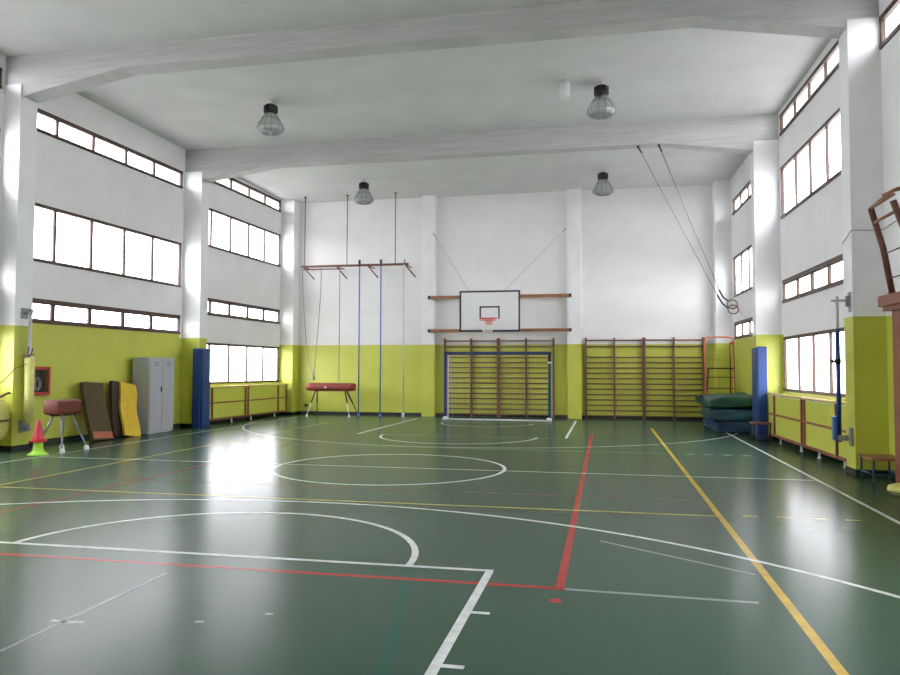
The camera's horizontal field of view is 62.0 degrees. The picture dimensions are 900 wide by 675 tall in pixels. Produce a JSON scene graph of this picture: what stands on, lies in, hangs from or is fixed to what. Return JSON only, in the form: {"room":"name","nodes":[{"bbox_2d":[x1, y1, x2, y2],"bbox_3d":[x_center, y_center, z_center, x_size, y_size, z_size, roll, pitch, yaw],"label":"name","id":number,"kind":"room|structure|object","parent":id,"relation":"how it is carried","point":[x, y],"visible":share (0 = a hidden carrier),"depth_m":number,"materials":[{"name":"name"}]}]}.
{"room":"sports hall","nodes":[
{"label":"sports hall","id":0,"kind":"room"},
{"bbox_2d":[0,54,281,440],"bbox_3d":[-8.721,-1.851,13.542,0.060,7.879,25.542,0,-2,14],"label":"wall","id":1,"kind":"structure","parent":0,"point":[70,178],"depth_m":17.45,"materials":[{"name":"white paint"}]},
{"bbox_2d":[0,67,1,88],"bbox_3d":[-9.190,-5.035,11.655,0.075,0.400,5.357,0,-2,14],"label":"window","id":2,"kind":"structure","parent":1,"relation":"in","point":[0,67],"depth_m":14.22,"materials":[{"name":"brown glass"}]},
{"bbox_2d":[0,392,9,439],"bbox_3d":[-8.310,1.439,13.725,0.414,0.884,0.414,1,-3,-26],"label":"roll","id":3,"kind":"object","parent":1,"relation":"attached to","point":[4,409],"visible":1,"depth_m":13.68,"materials":[{"name":"yellow plastic"}]},
{"bbox_2d":[0,308,34,432],"bbox_3d":[-8.192,0.616,14.101,0.666,2.360,0.272,2,-3,-30],"label":"post","id":4,"kind":"object","parent":1,"relation":"attached to","point":[29,361],"visible":1,"depth_m":14.13,"materials":[{"name":"metal"}]},
{"bbox_2d":[0,84,37,445],"bbox_3d":[-8.307,-1.346,14.339,0.392,6.940,0.430,0,-2,12],"label":"pillar","id":5,"kind":"structure","parent":1,"relation":"attached to","point":[19,140],"depth_m":14.20,"materials":[{"name":"white paint"}]},
{"bbox_2d":[34,367,50,394],"bbox_3d":[-8.241,0.871,15.051,0.089,0.570,0.460,0,-2,14],"label":"cabinet","id":6,"kind":"object","parent":1,"relation":"attached to","point":[42,374],"visible":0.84,"depth_m":15.14,"materials":[{"name":"red metal"}]},
{"bbox_2d":[32,298,179,333],"bbox_3d":[-7.783,-0.442,17.218,0.090,0.500,5.257,0,-2,14],"label":"window","id":7,"kind":"structure","parent":1,"relation":"in","point":[52,303],"depth_m":16.86,"materials":[{"name":"clear glass"}]},
{"bbox_2d":[34,202,181,286],"bbox_3d":[-7.771,-2.021,17.282,0.075,1.180,5.257,0,-2,14],"label":"window","id":8,"kind":"structure","parent":1,"relation":"in","point":[55,210],"depth_m":16.97,"materials":[{"name":"clear glass"}]},
{"bbox_2d":[37,108,182,188],"bbox_3d":[-7.764,-4.294,17.378,0.075,0.470,5.257,0,-2,14],"label":"window","id":9,"kind":"structure","parent":1,"relation":"in","point":[56,119],"depth_m":17.06,"materials":[{"name":"clear glass"}]},
{"bbox_2d":[0,411,297,450],"bbox_3d":[-8.253,2.067,14.098,0.542,0.100,23.827,0,-2,14],"label":"baseboard","id":10,"kind":"structure","parent":1,"relation":"attached to","point":[76,437],"depth_m":16.14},
{"bbox_2d":[180,171,209,423],"bbox_3d":[-6.821,-1.021,20.022,0.533,6.780,0.380,0,-2,12],"label":"pillar","id":11,"kind":"structure","parent":1,"relation":"attached to","point":[196,189],"depth_m":19.88,"materials":[{"name":"white paint"}]},
{"bbox_2d":[192,348,210,427],"bbox_3d":[-6.529,1.325,19.759,0.280,2.070,0.560,0,-2,12],"label":"pad","id":12,"kind":"object","parent":1,"relation":"attached to","point":[201,356],"visible":1,"depth_m":19.52,"materials":[{"name":"blue plastic"}]},
{"bbox_2d":[207,343,278,383],"bbox_3d":[-6.403,0.800,22.709,0.075,1.170,5.187,0,-2,14],"label":"window","id":13,"kind":"structure","parent":1,"relation":"in","point":[208,344],"depth_m":23.17,"materials":[{"name":"clear glass"}]},
{"bbox_2d":[207,298,279,323],"bbox_3d":[-6.405,-0.799,22.779,0.090,0.490,5.187,0,-2,14],"label":"window","id":14,"kind":"structure","parent":1,"relation":"in","point":[229,303],"depth_m":22.95,"materials":[{"name":"clear glass"}]},
{"bbox_2d":[208,208,280,266],"bbox_3d":[-6.391,-3.037,22.871,0.075,1.110,5.187,0,-2,14],"label":"window","id":15,"kind":"structure","parent":1,"relation":"in","point":[211,210],"depth_m":23.23,"materials":[{"name":"clear glass"}]},
{"bbox_2d":[212,178,280,212],"bbox_3d":[-6.387,-4.551,22.935,0.075,0.400,5.187,0,-2,14],"label":"window","id":16,"kind":"structure","parent":1,"relation":"in","point":[248,187],"depth_m":23.44,"materials":[{"name":"clear glass"}]},
{"bbox_2d":[5,0,878,102],"bbox_3d":[-0.997,-5.054,12.996,15.270,0.840,0.400,0,-2,12],"label":"ceiling beam","id":17,"kind":"structure","parent":1,"relation":"attached to","point":[43,77],"depth_m":12.73,"materials":[{"name":"white paint"}]},
{"bbox_2d":[185,113,777,181],"bbox_3d":[0.227,-4.674,18.731,14.875,0.872,0.350,0,-2,12],"label":"ceiling beam","id":18,"kind":"structure","parent":1,"relation":"attached to","point":[731,134],"depth_m":18.40,"materials":[{"name":"white paint"}]},
{"bbox_2d":[0,414,899,674],"bbox_3d":[-1.118,2.141,11.793,17.000,0.201,26.000,0,-2,12],"label":"floor","id":19,"kind":"structure","parent":0,"point":[296,544],"depth_m":6.36,"materials":[{"name":"green rubber"}]},
{"bbox_2d":[27,442,48,455],"bbox_3d":[-7.320,1.969,13.312,0.340,0.235,0.340,0,-2,12],"label":"traffic cone","id":20,"kind":"object","parent":19,"relation":"on","point":[38,450],"visible":0.94,"depth_m":13.24,"materials":[{"name":"plastic"}]},
{"bbox_2d":[29,420,47,441],"bbox_3d":[-7.319,1.659,13.325,0.260,0.385,0.260,1,-3,-18],"label":"traffic cone","id":21,"kind":"object","parent":20,"relation":"on","point":[38,435],"visible":1,"depth_m":13.27,"materials":[{"name":"red plastic"}]},
{"bbox_2d":[43,399,88,452],"bbox_3d":[-7.234,1.636,13.983,0.640,0.958,0.748,0,-2,12],"label":"vaulting buck","id":22,"kind":"object","parent":19,"relation":"on","point":[62,408],"visible":0.86,"depth_m":13.81,"materials":[{"name":"brown leather"}]},
{"bbox_2d":[79,382,113,440],"bbox_3d":[-7.592,1.585,16.099,0.492,1.272,0.655,-1,-3,19],"label":"foam mat","id":23,"kind":"object","parent":19,"relation":"on","point":[95,412],"visible":0.98,"depth_m":16.03,"materials":[{"name":"brown fabric"}]},
{"bbox_2d":[109,381,126,436],"bbox_3d":[-7.487,1.628,17.028,0.355,1.306,0.700,-1,-3,19],"label":"foam mat","id":24,"kind":"object","parent":19,"relation":"on","point":[116,426],"visible":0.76,"depth_m":16.86,"materials":[{"name":"brown fabric"}]},
{"bbox_2d":[119,381,140,435],"bbox_3d":[-7.335,1.649,17.150,0.437,1.290,0.710,-1,-3,21],"label":"foam mat","id":25,"kind":"object","parent":19,"relation":"on","point":[130,423],"visible":0.98,"depth_m":17.12,"materials":[{"name":"yellow fabric"}]},
{"bbox_2d":[132,357,173,433],"bbox_3d":[-7.152,1.389,18.096,0.474,1.800,1.020,0,-2,12],"label":"locker","id":26,"kind":"object","parent":19,"relation":"on","point":[153,378],"visible":0.95,"depth_m":17.75,"materials":[{"name":"grey metal"}]},
{"bbox_2d":[210,385,247,421],"bbox_3d":[-6.499,1.902,21.385,0.381,1.056,2.180,0,-2,14],"label":"radiator cover","id":27,"kind":"object","parent":19,"relation":"on","point":[227,402],"visible":0.88,"depth_m":21.43,"materials":[{"name":"paint"}]},
{"bbox_2d":[246,383,288,419],"bbox_3d":[-5.906,2.004,23.772,0.381,1.056,2.700,0,-2,14],"label":"radiator cover","id":28,"kind":"object","parent":19,"relation":"on","point":[272,398],"visible":0.99,"depth_m":23.64,"materials":[{"name":"paint"}]},
{"bbox_2d":[305,383,357,416],"bbox_3d":[-3.855,2.024,24.438,1.690,1.085,0.660,0,-2,12],"label":"horse","id":29,"kind":"object","parent":19,"relation":"on","point":[345,387],"visible":0.95,"depth_m":24.34},
{"bbox_2d":[357,260,360,416],"bbox_3d":[-2.966,0.017,24.422,0.100,5.100,0.100,0,-2,12],"label":"pole","id":30,"kind":"object","parent":19,"relation":"on","point":[359,261],"visible":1,"depth_m":24.41,"materials":[{"name":"blue paint"}]},
{"bbox_2d":[378,259,381,416],"bbox_3d":[-2.251,0.013,24.273,0.100,5.100,0.100,0,-2,12],"label":"pole","id":31,"kind":"object","parent":19,"relation":"on","point":[379,415],"visible":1,"depth_m":24.26,"materials":[{"name":"metal"}]},
{"bbox_2d":[402,264,403,416],"bbox_3d":[-1.497,0.088,24.114,0.090,4.940,0.090,0,-2,12],"label":"pole","id":32,"kind":"object","parent":19,"relation":"on","point":[403,264],"visible":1,"depth_m":24.10,"materials":[{"name":"metal"}]},
{"bbox_2d":[443,352,551,421],"bbox_3d":[1.510,1.487,23.111,3.320,2.082,1.256,0,-2,12],"label":"goal","id":33,"kind":"object","parent":19,"relation":"on","point":[446,354],"visible":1,"depth_m":22.85,"materials":[{"name":"blue paint"}]},
{"bbox_2d":[704,336,735,416],"bbox_3d":[7.830,1.234,21.831,0.844,2.529,0.841,0,-2,12],"label":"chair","id":34,"kind":"object","parent":19,"relation":"on","point":[732,342],"visible":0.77,"depth_m":21.62,"materials":[{"name":"red metal"}]},
{"bbox_2d":[702,417,752,432],"bbox_3d":[7.296,2.241,19.571,1.089,0.308,2.518,0,-2,11],"label":"mat","id":35,"kind":"object","parent":19,"relation":"on","point":[721,426],"visible":0.72,"depth_m":18.43,"materials":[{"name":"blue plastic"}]},
{"bbox_2d":[700,405,752,420],"bbox_3d":[7.254,1.931,19.573,1.210,0.327,2.568,0,-2,13],"label":"mat","id":36,"kind":"object","parent":35,"relation":"on","point":[712,413],"visible":0.74,"depth_m":18.44,"materials":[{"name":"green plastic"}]},
{"bbox_2d":[695,392,751,407],"bbox_3d":[7.238,1.608,19.609,1.249,0.337,2.620,0,-2,11],"label":"mat","id":37,"kind":"object","parent":36,"relation":"on","point":[738,399],"visible":0.88,"depth_m":18.45,"materials":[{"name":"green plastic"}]},
{"bbox_2d":[750,422,771,441],"bbox_3d":[6.755,2.050,16.276,0.400,0.410,0.340,0,-2,12],"label":"stool","id":38,"kind":"object","parent":19,"relation":"on","point":[753,436],"visible":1,"depth_m":16.17,"materials":[{"name":"brown wood"}]},
{"bbox_2d":[766,392,803,451],"bbox_3d":[6.969,1.684,15.255,0.381,1.056,2.670,0,-2,10],"label":"radiator cover","id":39,"kind":"object","parent":19,"relation":"on","point":[785,414],"visible":0.98,"depth_m":15.10,"materials":[{"name":"paint"}]},
{"bbox_2d":[801,397,846,468],"bbox_3d":[6.510,1.574,12.682,0.381,1.056,2.500,0,-2,10],"label":"radiator cover","id":40,"kind":"object","parent":19,"relation":"on","point":[817,415],"visible":0.83,"depth_m":12.87,"materials":[{"name":"paint"}]},
{"bbox_2d":[805,400,845,405],"bbox_3d":[6.536,1.105,12.697,0.330,0.025,2.500,0,-2,10],"label":"shelf","id":41,"kind":"object","parent":40,"relation":"attached to","point":[814,402],"depth_m":12.76,"materials":[{"name":"yellow paint"}]},
{"bbox_2d":[858,454,895,481],"bbox_3d":[6.093,1.845,10.575,0.440,0.335,0.580,0,-2,12],"label":"bench","id":42,"kind":"object","parent":19,"relation":"on","point":[873,457],"visible":0.94,"depth_m":10.55,"materials":[{"name":"brown wood"}]},
{"bbox_2d":[878,291,899,482],"bbox_3d":[5.845,0.674,9.236,0.310,2.560,2.100,0,-2,12],"label":"tall cabinet","id":43,"kind":"object","parent":19,"relation":"on","point":[889,302],"visible":0.99,"depth_m":10.13,"materials":[{"name":"brown wood"}]},
{"bbox_2d":[868,186,899,293],"bbox_3d":[5.824,-1.307,9.683,0.530,1.445,0.924,0,-2,12],"label":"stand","id":44,"kind":"object","parent":43,"relation":"on","point":[894,204],"visible":0.9,"depth_m":10.04,"materials":[{"name":"brown wood"}]},
{"bbox_2d":[886,483,899,494],"bbox_3d":[5.700,1.895,9.367,0.422,0.130,0.422,0,-2,12],"label":"round cushion","id":45,"kind":"object","parent":19,"relation":"on","point":[894,488],"visible":1,"depth_m":9.32,"materials":[{"name":"yellow fabric"}]},
{"bbox_2d":[0,0,899,205],"bbox_3d":[-1.094,-5.683,12.123,17.000,0.936,26.000,0,-2,12],"label":"ceiling","id":46,"kind":"structure","parent":0,"point":[687,73],"depth_m":15.77,"materials":[{"name":"white paint"}]},
{"bbox_2d":[256,100,284,135],"bbox_3d":[-3.956,-4.853,16.525,0.609,0.739,0.609,0,-2,12],"label":"lamp","id":47,"kind":"object","parent":46,"relation":"hanging from","point":[270,109],"visible":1,"depth_m":16.47,"materials":[{"name":"metal"}]},
{"bbox_2d":[301,192,415,278],"bbox_3d":[-2.986,-3.318,24.988,3.888,2.758,0.801,0,-2,12],"label":"rig","id":48,"kind":"object","parent":46,"relation":"hanging from","point":[306,268],"visible":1,"depth_m":24.71,"materials":[{"name":"red metal"}]},
{"bbox_2d":[302,268,312,374],"bbox_3d":[-4.713,-0.505,24.853,0.435,3.613,0.031,0,-2,7],"label":"rope","id":49,"kind":"object","parent":48,"relation":"hanging from","point":[302,268],"visible":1,"depth_m":24.86,"materials":[{"name":"beige fabric"}]},
{"bbox_2d":[313,268,321,379],"bbox_3d":[-4.395,-0.443,24.790,0.311,3.740,0.087,-1,-3,27],"label":"rope","id":50,"kind":"object","parent":48,"relation":"hanging from","point":[321,268],"visible":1,"depth_m":24.76,"materials":[{"name":"beige fabric"}]},
{"bbox_2d":[338,267,339,381],"bbox_3d":[-3.634,-0.443,24.611,0.030,3.790,0.030,0,-2,12],"label":"rope","id":51,"kind":"object","parent":48,"relation":"hanging from","point":[339,267],"visible":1,"depth_m":24.61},
{"bbox_2d":[354,179,373,204],"bbox_3d":[-2.633,-4.449,22.898,0.609,0.739,0.609,1,-3,-23],"label":"lamp","id":52,"kind":"object","parent":46,"relation":"hanging from","point":[363,185],"visible":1,"depth_m":22.84,"materials":[{"name":"black plastic"}]},
{"bbox_2d":[560,80,569,99],"bbox_3d":[2.349,-5.068,15.318,0.210,0.370,0.210,0,-2,12],"label":"ceiling speaker","id":53,"kind":"object","parent":46,"relation":"attached to","point":[564,85],"visible":1,"depth_m":15.23,"materials":[{"name":"white paint"}]},
{"bbox_2d":[587,81,616,119],"bbox_3d":[3.104,-4.875,15.358,0.609,0.739,0.609,0,-2,-5],"label":"lamp","id":54,"kind":"object","parent":46,"relation":"hanging from","point":[601,91],"visible":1,"depth_m":15.30,"materials":[{"name":"grey metal"}]},
{"bbox_2d":[592,169,613,195],"bbox_3d":[4.420,-4.476,21.650,0.609,0.739,0.609,2,-3,-40],"label":"lamp","id":55,"kind":"object","parent":46,"relation":"hanging from","point":[602,176],"visible":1,"depth_m":21.58,"materials":[{"name":"black plastic"}]},
{"bbox_2d":[637,146,738,313],"bbox_3d":[5.520,-2.536,17.462,2.241,4.044,0.128,0,-2,14],"label":"ring","id":56,"kind":"object","parent":46,"relation":"hanging from","point":[722,303],"visible":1,"depth_m":17.37,"materials":[{"name":"fabric"}]},
{"bbox_2d":[658,144,737,308],"bbox_3d":[5.763,-2.601,17.451,1.761,3.914,0.128,0,-2,9],"label":"ring","id":57,"kind":"object","parent":46,"relation":"hanging from","point":[659,145],"visible":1,"depth_m":17.46,"materials":[{"name":"fabric"}]},
{"bbox_2d":[298,185,714,416],"bbox_3d":[1.479,-1.392,24.515,14.466,7.950,0.250,0,-2,12],"label":"wall","id":58,"kind":"structure","parent":0,"point":[641,276],"depth_m":24.29,"materials":[{"name":"white paint"}]},
{"bbox_2d":[279,200,299,411],"bbox_3d":[-5.477,-1.028,25.570,0.471,7.270,0.480,0,-2,12],"label":"pillar","id":59,"kind":"structure","parent":58,"relation":"attached to","point":[290,224],"depth_m":25.38,"materials":[{"name":"white paint"}]},
{"bbox_2d":[421,195,436,416],"bbox_3d":[-0.690,-1.055,24.716,0.430,7.280,0.250,0,-2,12],"label":"trim","id":60,"kind":"structure","parent":58,"relation":"attached to","point":[429,203],"depth_m":24.60,"materials":[{"name":"white paint"}]},
{"bbox_2d":[444,338,497,416],"bbox_3d":[0.686,1.303,24.340,1.800,2.545,0.150,0,-2,12],"label":"wall bars","id":61,"kind":"object","parent":58,"relation":"attached to","point":[445,340],"visible":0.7,"depth_m":24.30,"materials":[{"name":"brown wood"}]},
{"bbox_2d":[428,228,571,333],"bbox_3d":[1.295,-1.794,22.808,4.640,3.453,2.733,0,-2,12],"label":"basketball hoop","id":62,"kind":"object","parent":58,"relation":"attached to","point":[491,311],"visible":1,"depth_m":22.06,"materials":[{"name":"white plastic"}]},
{"bbox_2d":[298,411,702,419],"bbox_3d":[1.438,2.524,24.216,13.580,0.100,0.025,0,-2,12],"label":"baseboard","id":63,"kind":"structure","parent":58,"relation":"attached to","point":[299,412],"depth_m":24.29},
{"bbox_2d":[498,338,554,417],"bbox_3d":[2.438,1.293,23.977,1.800,2.545,0.150,0,-2,12],"label":"wall bars","id":64,"kind":"object","parent":58,"relation":"attached to","point":[499,340],"visible":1,"depth_m":23.96,"materials":[{"name":"brown wood"}]},
{"bbox_2d":[567,189,581,418],"bbox_3d":[3.942,-1.081,23.756,0.430,7.280,0.250,0,-2,12],"label":"trim","id":65,"kind":"structure","parent":58,"relation":"attached to","point":[574,357],"depth_m":23.63,"materials":[{"name":"white paint"}]},
{"bbox_2d":[585,337,644,419],"bbox_3d":[5.141,1.278,23.416,1.800,2.545,0.150,0,-2,12],"label":"wall bars","id":66,"kind":"object","parent":58,"relation":"attached to","point":[586,340],"visible":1,"depth_m":23.39,"materials":[{"name":"brown wood"}]},
{"bbox_2d":[644,337,704,419],"bbox_3d":[6.894,1.268,23.053,1.800,2.545,0.150,0,-2,12],"label":"wall bars","id":67,"kind":"object","parent":58,"relation":"attached to","point":[703,338],"visible":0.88,"depth_m":23.03,"materials":[{"name":"brown wood"}]},
{"bbox_2d":[712,180,732,393],"bbox_3d":[8.277,-1.107,22.720,0.481,7.270,0.480,0,-2,12],"label":"trim","id":68,"kind":"structure","parent":58,"relation":"attached to","point":[721,190],"depth_m":22.53,"materials":[{"name":"white paint"}]},
{"bbox_2d":[731,0,899,470],"bbox_3d":[6.335,-1.937,10.421,0.060,7.879,25.532,0,-2,10],"label":"wall","id":69,"kind":"structure","parent":0,"point":[811,234],"depth_m":14.18,"materials":[{"name":"white paint"}]},
{"bbox_2d":[732,180,750,214],"bbox_3d":[7.973,-3.949,19.787,0.075,0.460,4.904,0,-2,10],"label":"window","id":70,"kind":"structure","parent":69,"relation":"in","point":[746,187],"depth_m":21.02,"materials":[{"name":"clear glass"}]},
{"bbox_2d":[733,244,751,297],"bbox_3d":[7.966,-1.871,19.699,0.075,1.180,4.904,0,-2,10],"label":"window","id":71,"kind":"structure","parent":69,"relation":"in","point":[748,248],"depth_m":21.12,"materials":[{"name":"clear glass"}]},
{"bbox_2d":[734,317,752,339],"bbox_3d":[7.969,-0.292,19.631,0.090,0.500,4.904,0,-2,10],"label":"window","id":72,"kind":"structure","parent":69,"relation":"in","point":[742,322],"depth_m":21.04,"materials":[{"name":"clear glass"}]},
{"bbox_2d":[752,347,767,439],"bbox_3d":[7.003,1.247,16.929,0.230,2.070,0.550,0,-2,12],"label":"pad","id":73,"kind":"object","parent":69,"relation":"attached to","point":[759,354],"visible":0.82,"depth_m":16.68,"materials":[{"name":"blue plastic"}]},
{"bbox_2d":[750,139,782,431],"bbox_3d":[7.236,-1.102,17.109,0.560,6.780,0.380,0,-2,12],"label":"trim","id":74,"kind":"structure","parent":69,"relation":"attached to","point":[764,157],"depth_m":16.96,"materials":[{"name":"white paint"}]},
{"bbox_2d":[779,39,838,135],"bbox_3d":[6.992,-4.874,14.306,0.075,0.480,5.184,0,-2,10],"label":"window","id":75,"kind":"structure","parent":69,"relation":"in","point":[824,63],"depth_m":14.67,"materials":[{"name":"clear glass"}]},
{"bbox_2d":[780,107,840,218],"bbox_3d":[6.987,-3.335,14.241,0.075,1.160,5.184,0,-2,10],"label":"window","id":76,"kind":"structure","parent":69,"relation":"in","point":[825,126],"depth_m":14.71,"materials":[{"name":"clear glass"}]},
{"bbox_2d":[782,254,842,302],"bbox_3d":[6.988,-1.122,14.146,0.090,0.510,5.184,0,-2,10],"label":"window","id":77,"kind":"structure","parent":69,"relation":"in","point":[828,264],"depth_m":14.58,"materials":[{"name":"clear glass"}]},
{"bbox_2d":[783,327,844,397],"bbox_3d":[6.976,0.481,14.080,0.075,1.200,5.184,0,-2,10],"label":"window","id":78,"kind":"structure","parent":69,"relation":"in","point":[830,332],"depth_m":14.55,"materials":[{"name":"clear glass"}]},
{"bbox_2d":[756,435,895,478],"bbox_3d":[6.165,1.985,11.110,0.564,0.100,23.814,0,-2,10],"label":"baseboard","id":79,"kind":"structure","parent":69,"relation":"attached to","point":[856,472],"depth_m":10.99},
{"bbox_2d":[830,292,853,445],"bbox_3d":[5.867,0.468,11.233,0.285,2.300,0.120,0,-2,12],"label":"post","id":80,"kind":"object","parent":69,"relation":"attached to","point":[837,435],"visible":1,"depth_m":11.21,"materials":[{"name":"metal"}]},
{"bbox_2d":[839,17,888,469],"bbox_3d":[6.252,-1.374,11.319,0.464,6.830,0.430,0,-2,12],"label":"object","id":81,"kind":"structure","parent":69,"relation":"attached to","point":[865,326],"depth_m":11.15,"materials":[{"name":"white paint"}]},
{"bbox_2d":[842,220,896,243],"bbox_3d":[6.116,-1.584,10.749,0.470,0.213,1.582,0,-2,12],"label":"cable","id":82,"kind":"object","parent":69,"relation":"attached to","point":[896,220],"visible":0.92,"depth_m":11.12,"materials":[{"name":"grey metal"}]},
{"bbox_2d":[879,0,899,49],"bbox_3d":[5.962,-4.651,8.520,0.075,0.500,5.404,0,-2,10],"label":"window","id":83,"kind":"structure","parent":69,"relation":"in","point":[884,40],"depth_m":10.95,"materials":[{"name":"brown metal"}]},
{"label":"outside","id":84,"kind":"structure","parent":0,"visible":0},
{"bbox_2d":[788,386,844,393],"bbox_3d":[-1.857,2.451,15.613,170.000,0.001,150.000,0,-2,12],"label":"ground","id":85,"kind":"structure","parent":84,"point":[818,388],"depth_m":73.68,"materials":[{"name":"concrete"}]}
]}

